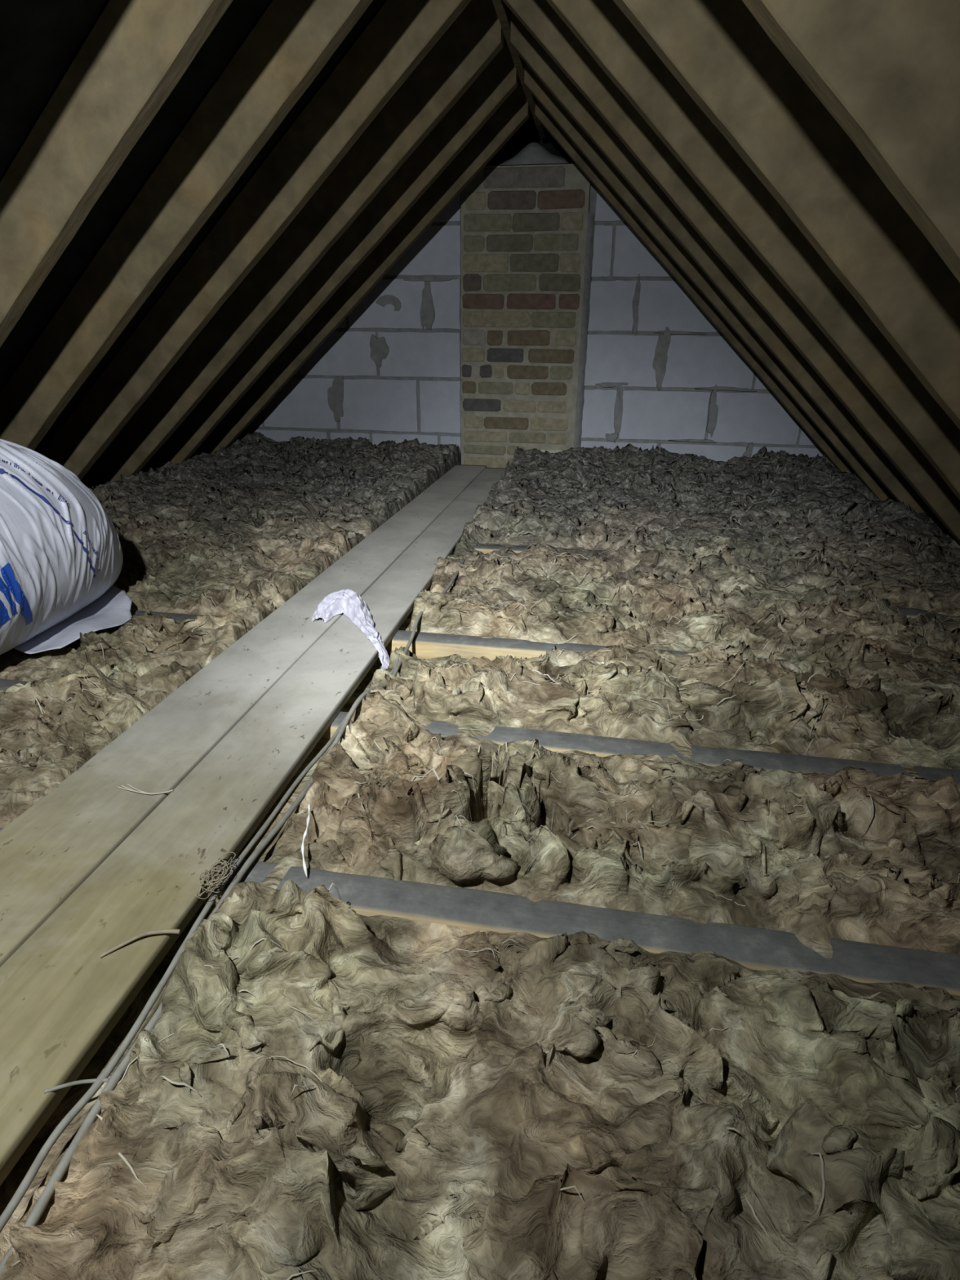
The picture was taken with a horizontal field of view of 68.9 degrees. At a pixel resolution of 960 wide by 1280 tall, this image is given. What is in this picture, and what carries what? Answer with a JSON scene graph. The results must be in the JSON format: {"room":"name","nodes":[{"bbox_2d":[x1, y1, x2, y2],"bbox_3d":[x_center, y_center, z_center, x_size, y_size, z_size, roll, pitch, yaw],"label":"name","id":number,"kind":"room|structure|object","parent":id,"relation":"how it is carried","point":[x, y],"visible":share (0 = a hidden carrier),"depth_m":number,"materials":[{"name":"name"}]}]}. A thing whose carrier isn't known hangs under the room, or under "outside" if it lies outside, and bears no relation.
{"room":"attic","nodes":[
{"label":"attic","id":0,"kind":"room"},
{"bbox_2d":[0,0,533,479],"bbox_3d":[-0.198,-0.699,1.531,4.570,2.115,5.650,4,24,9],"label":"roof underlay","id":1,"kind":"structure","parent":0,"point":[40,40],"depth_m":1.69,"materials":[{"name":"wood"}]},
{"bbox_2d":[0,0,232,346],"bbox_3d":[-1.185,-0.782,1.607,2.103,2.002,0.056,4,24,9],"label":"rafter","id":2,"kind":"object","parent":1,"relation":"attached to","point":[136,52],"visible":1,"depth_m":1.40,"materials":[{"name":"brown wood"}]},
{"bbox_2d":[0,0,373,450],"bbox_3d":[-1.115,-0.944,1.982,2.103,2.001,0.054,4,24,9],"label":"rafter","id":3,"kind":"object","parent":1,"relation":"attached to","point":[292,41],"visible":0.91,"depth_m":1.81,"materials":[{"name":"brown wood"}]},
{"bbox_2d":[41,0,471,479],"bbox_3d":[-1.044,-1.108,2.362,2.103,2.001,0.054,4,24,9],"label":"rafter","id":4,"kind":"object","parent":1,"relation":"attached to","point":[402,33],"visible":0.76,"depth_m":2.17,"materials":[{"name":"brown wood"}]},
{"bbox_2d":[80,0,503,488],"bbox_3d":[-0.971,-1.276,2.752,2.103,2.000,0.055,4,24,9],"label":"rafter","id":5,"kind":"object","parent":1,"relation":"attached to","point":[476,37],"visible":0.8,"depth_m":2.56,"materials":[{"name":"brown wood"}]},
{"bbox_2d":[141,35,518,471],"bbox_3d":[-0.903,-1.432,3.114,2.103,2.000,0.056,4,24,9],"label":"rafter","id":6,"kind":"object","parent":1,"relation":"attached to","point":[499,80],"visible":0.6,"depth_m":2.93,"materials":[{"name":"brown wood"}]},
{"bbox_2d":[195,76,529,453],"bbox_3d":[-0.835,-1.590,3.484,2.103,2.002,0.054,4,24,9],"label":"rafter","id":7,"kind":"object","parent":1,"relation":"attached to","point":[511,115],"visible":0.53,"depth_m":3.31,"materials":[{"name":"brown wood"}]},
{"bbox_2d":[534,97,853,471],"bbox_3d":[1.232,-1.418,3.173,2.036,2.041,0.054,4,24,9],"label":"rafter","id":8,"kind":"object","parent":1,"relation":"attached to","point":[541,114],"visible":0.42,"depth_m":3.13,"materials":[{"name":"brown wood"}]},
{"bbox_2d":[524,62,895,501],"bbox_3d":[1.164,-1.260,2.804,2.036,2.039,0.056,4,24,9],"label":"rafter","id":9,"kind":"object","parent":1,"relation":"attached to","point":[572,130],"visible":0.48,"depth_m":2.76,"materials":[{"name":"brown wood"}]},
{"bbox_2d":[510,11,950,534],"bbox_3d":[1.096,-1.104,2.442,2.036,2.039,0.055,4,24,9],"label":"rafter","id":10,"kind":"object","parent":1,"relation":"attached to","point":[522,42],"visible":0.49,"depth_m":2.40,"materials":[{"name":"brown wood"}]},
{"bbox_2d":[502,0,959,544],"bbox_3d":[1.023,-0.936,2.051,2.036,2.039,0.054,4,24,9],"label":"rafter","id":11,"kind":"object","parent":1,"relation":"attached to","point":[538,17],"visible":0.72,"depth_m":2.00,"materials":[{"name":"brown wood"}]},
{"bbox_2d":[546,0,959,500],"bbox_3d":[0.952,-0.771,1.671,2.036,2.040,0.054,4,24,9],"label":"rafter","id":12,"kind":"object","parent":1,"relation":"attached to","point":[613,42],"visible":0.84,"depth_m":1.61,"materials":[{"name":"brown wood"}]},
{"bbox_2d":[613,0,959,429],"bbox_3d":[0.883,-0.609,1.296,2.036,2.041,0.056,4,24,9],"label":"rafter","id":13,"kind":"object","parent":1,"relation":"attached to","point":[717,51],"visible":0.84,"depth_m":1.23,"materials":[{"name":"brown wood"}]},
{"bbox_2d":[742,0,959,282],"bbox_3d":[0.807,-0.437,0.893,2.036,2.039,0.054,4,24,9],"label":"rafter","id":14,"kind":"object","parent":1,"relation":"attached to","point":[887,72],"visible":1,"depth_m":0.83,"materials":[{"name":"brown wood"}]},
{"bbox_2d":[491,120,575,165],"bbox_3d":[0.401,-2.646,3.608,1.900,1.100,0.030,4,24,9],"label":"wall","id":15,"kind":"structure","parent":0,"point":[530,135],"depth_m":3.64,"materials":[{"name":"fabric"}]},
{"bbox_2d":[242,181,826,462],"bbox_3d":[0.281,-1.590,3.681,4.300,1.502,0.141,4,24,9],"label":"wall","id":16,"kind":"structure","parent":0,"point":[659,371],"depth_m":3.65,"materials":[{"name":"concrete"}]},
{"bbox_2d":[460,142,595,468],"bbox_3d":[0.236,-1.639,3.662,0.670,1.606,0.192,4,24,9],"label":"chimney breast","id":17,"kind":"object","parent":16,"relation":"attached to","point":[527,226],"visible":0.97,"depth_m":3.54,"materials":[{"name":"brick"}]},
{"bbox_3d":[-0.121,-0.042,2.004,4.350,0.015,4.320,4,24,9],"label":"floor","id":18,"kind":"structure","parent":0,"visible":0},
{"bbox_2d":[0,876,959,1279],"bbox_3d":[-0.415,0.464,0.572,3.428,0.184,0.786,4,24,9],"label":"insulation","id":19,"kind":"object","parent":18,"relation":"on","point":[319,1088],"visible":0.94,"depth_m":0.63,"materials":[{"name":"fabric"}]},
{"bbox_2d":[0,653,399,1232],"bbox_3d":[-0.298,0.274,0.964,0.034,0.015,1.231,5,24,10],"label":"cable","id":20,"kind":"object","parent":19,"relation":"on","point":[32,1172],"visible":0.82,"depth_m":0.70,"materials":[{"name":"grey plastic"}]},
{"bbox_2d":[44,1078,109,1093],"bbox_3d":[-0.369,0.407,0.642,0.051,0.016,0.008,-9,25,-21],"label":"string","id":21,"kind":"object","parent":20,"relation":"attached to","point":[104,1080],"visible":1,"depth_m":0.64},
{"bbox_2d":[0,662,959,954],"bbox_3d":[-0.309,0.220,1.110,3.412,0.208,0.415,4,24,9],"label":"insulation","id":22,"kind":"object","parent":18,"relation":"on","point":[852,854],"visible":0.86,"depth_m":0.95,"materials":[{"name":"fabric"}]},
{"bbox_2d":[0,606,959,773],"bbox_3d":[-0.233,0.056,1.503,3.424,0.197,0.449,4,24,9],"label":"insulation","id":23,"kind":"object","parent":18,"relation":"on","point":[858,704],"visible":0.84,"depth_m":1.33,"materials":[{"name":"fabric"}]},
{"bbox_2d":[0,439,132,654],"bbox_3d":[-1.143,-0.119,1.250,0.503,0.466,1.272,4,24,9],"label":"bag","id":24,"kind":"object","parent":23,"relation":"on","point":[61,557],"visible":1,"depth_m":1.46,"materials":[{"name":"white plastic"}]},
{"bbox_2d":[1,459,67,505],"bbox_3d":[-0.923,-0.326,1.419,0.131,0.130,0.014,-13,27,-29],"label":"print","id":25,"kind":"object","parent":24,"relation":"attached to","point":[29,482],"depth_m":1.42,"materials":[{"name":"blue"}]},
{"bbox_2d":[83,530,99,573],"bbox_3d":[-0.856,-0.195,1.553,0.014,0.110,0.055,-6,24,-15],"label":"print","id":26,"kind":"object","parent":24,"relation":"attached to","point":[91,538],"depth_m":1.55,"materials":[{"name":"blue"}]},
{"bbox_2d":[0,559,464,1276],"bbox_3d":[-0.222,0.133,1.255,0.040,0.049,1.894,5,24,9],"label":"cable","id":27,"kind":"object","parent":23,"relation":"on","point":[38,1209],"visible":0.73,"depth_m":0.68,"materials":[{"name":"grey plastic"}]},
{"bbox_2d":[0,827,959,995],"bbox_3d":[-0.349,0.350,0.945,3.320,0.101,0.065,4,24,9],"label":"joist","id":28,"kind":"object","parent":18,"relation":"on","point":[472,910],"visible":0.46,"depth_m":0.84,"materials":[{"name":"grey wood"}]},
{"bbox_2d":[301,803,311,876],"bbox_3d":[-0.235,0.269,0.949,0.010,0.038,0.110,-2,24,-7],"label":"thread","id":29,"kind":"object","parent":28,"relation":"on","point":[304,866],"visible":1,"depth_m":0.93},
{"bbox_2d":[0,678,959,785],"bbox_3d":[-0.279,0.188,1.321,3.320,0.101,0.065,4,24,9],"label":"joist","id":30,"kind":"object","parent":18,"relation":"on","point":[555,741],"visible":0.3,"depth_m":1.20,"materials":[{"name":"grey wood"}]},
{"bbox_2d":[151,448,889,502],"bbox_3d":[0.112,-0.751,3.344,3.429,0.224,0.453,4,24,9],"label":"insulation","id":31,"kind":"object","parent":18,"relation":"on","point":[574,474],"visible":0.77,"depth_m":3.26,"materials":[{"name":"fabric"}]},
{"bbox_2d":[99,464,945,533],"bbox_3d":[0.036,-0.581,2.958,3.442,0.218,0.440,4,24,9],"label":"insulation","id":32,"kind":"object","parent":18,"relation":"on","point":[815,507],"visible":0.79,"depth_m":2.90,"materials":[{"name":"fabric"}]},
{"bbox_2d":[87,484,959,566],"bbox_3d":[-0.032,-0.409,2.583,3.424,0.197,0.436,4,24,9],"label":"insulation","id":33,"kind":"object","parent":18,"relation":"on","point":[905,541],"visible":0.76,"depth_m":2.48,"materials":[{"name":"fabric"}]},
{"bbox_2d":[200,430,856,479],"bbox_3d":[0.176,-0.917,3.696,3.427,0.251,0.421,4,24,9],"label":"insulation","id":34,"kind":"object","parent":18,"relation":"on","point":[629,456],"visible":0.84,"depth_m":3.62,"materials":[{"name":"fabric"}]},
{"bbox_2d":[112,541,959,675],"bbox_3d":[-0.172,-0.086,1.847,3.421,0.186,0.426,4,24,9],"label":"insulation","id":35,"kind":"object","parent":18,"relation":"on","point":[487,600],"visible":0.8,"depth_m":1.76,"materials":[{"name":"fabric"}]},
{"bbox_2d":[112,513,959,612],"bbox_3d":[-0.110,-0.237,2.193,3.424,0.189,0.519,4,24,9],"label":"insulation","id":36,"kind":"object","parent":18,"relation":"on","point":[797,569],"visible":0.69,"depth_m":2.12,"materials":[{"name":"fabric"}]},
{"bbox_2d":[129,609,959,679],"bbox_3d":[-0.210,0.030,1.687,3.320,0.101,0.066,4,24,9],"label":"joist","id":37,"kind":"object","parent":18,"relation":"on","point":[425,646],"visible":0.21,"depth_m":1.63,"materials":[{"name":"beige wood"}]},
{"bbox_2d":[259,568,946,617],"bbox_3d":[-0.141,-0.129,2.058,3.320,0.101,0.065,4,24,9],"label":"joist","id":38,"kind":"object","parent":18,"relation":"on","point":[908,611],"visible":0.02,"depth_m":1.84,"materials":[{"name":"beige wood"}]},
{"bbox_2d":[451,543,878,570],"bbox_3d":[-0.075,-0.282,2.411,3.320,0.101,0.064,4,24,9],"label":"joist","id":39,"kind":"object","parent":18,"relation":"on","point":[485,548],"visible":0.08,"depth_m":2.36,"materials":[{"name":"beige wood"}]},
{"bbox_2d":[0,464,486,967],"bbox_3d":[-0.378,-0.172,1.996,0.181,0.023,3.860,4,24,9],"label":"board","id":40,"kind":"object","parent":39,"relation":"on","point":[53,846],"visible":0.84,"depth_m":1.15,"materials":[{"name":"brown wood"}]},
{"bbox_2d":[115,782,173,795],"bbox_3d":[-0.502,0.223,1.044,0.089,0.005,0.020,5,24,11],"label":"fibre wisp","id":41,"kind":"object","parent":40,"relation":"on","point":[127,784],"visible":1,"depth_m":1.04,"materials":[{"name":"fabric"}]},
{"bbox_2d":[0,467,505,1185],"bbox_3d":[-0.218,-0.148,1.943,0.157,0.023,3.800,4,24,9],"label":"board","id":42,"kind":"object","parent":39,"relation":"on","point":[60,1001],"visible":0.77,"depth_m":0.89,"materials":[{"name":"brown wood"}]},
{"bbox_2d":[99,928,180,958],"bbox_3d":[-0.380,0.335,0.783,0.082,0.008,0.013,-10,26,-23],"label":"straw","id":43,"kind":"object","parent":42,"relation":"on","point":[163,931],"visible":1,"depth_m":0.79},
{"bbox_2d":[193,852,235,899],"bbox_3d":[-0.330,0.295,0.879,0.039,0.010,0.082,4,24,9],"label":"tuft","id":44,"kind":"object","parent":42,"relation":"on","point":[214,882],"visible":1,"depth_m":0.87,"materials":[{"name":"fabric"}]},
{"bbox_2d":[311,588,389,671],"bbox_3d":[-0.303,-0.020,1.609,0.145,0.085,0.416,-7,25,-17],"label":"scrap","id":45,"kind":"object","parent":42,"relation":"on","point":[348,602],"visible":0.84,"depth_m":1.68,"materials":[{"name":"white plastic"}]},
{"bbox_3d":[-1.260,-0.609,1.204,2.103,2.001,0.054,4,24,9],"label":"rafter","id":46,"kind":"object","parent":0,"visible":0},
{"bbox_2d":[492,0,546,137],"bbox_3d":[0.012,-1.855,1.822,0.027,0.145,3.550,4,24,9],"label":"board","id":47,"kind":"object","parent":46,"relation":"attached to","point":[503,11],"visible":0.4,"depth_m":2.47,"materials":[{"name":"brown wood"}]}
]}

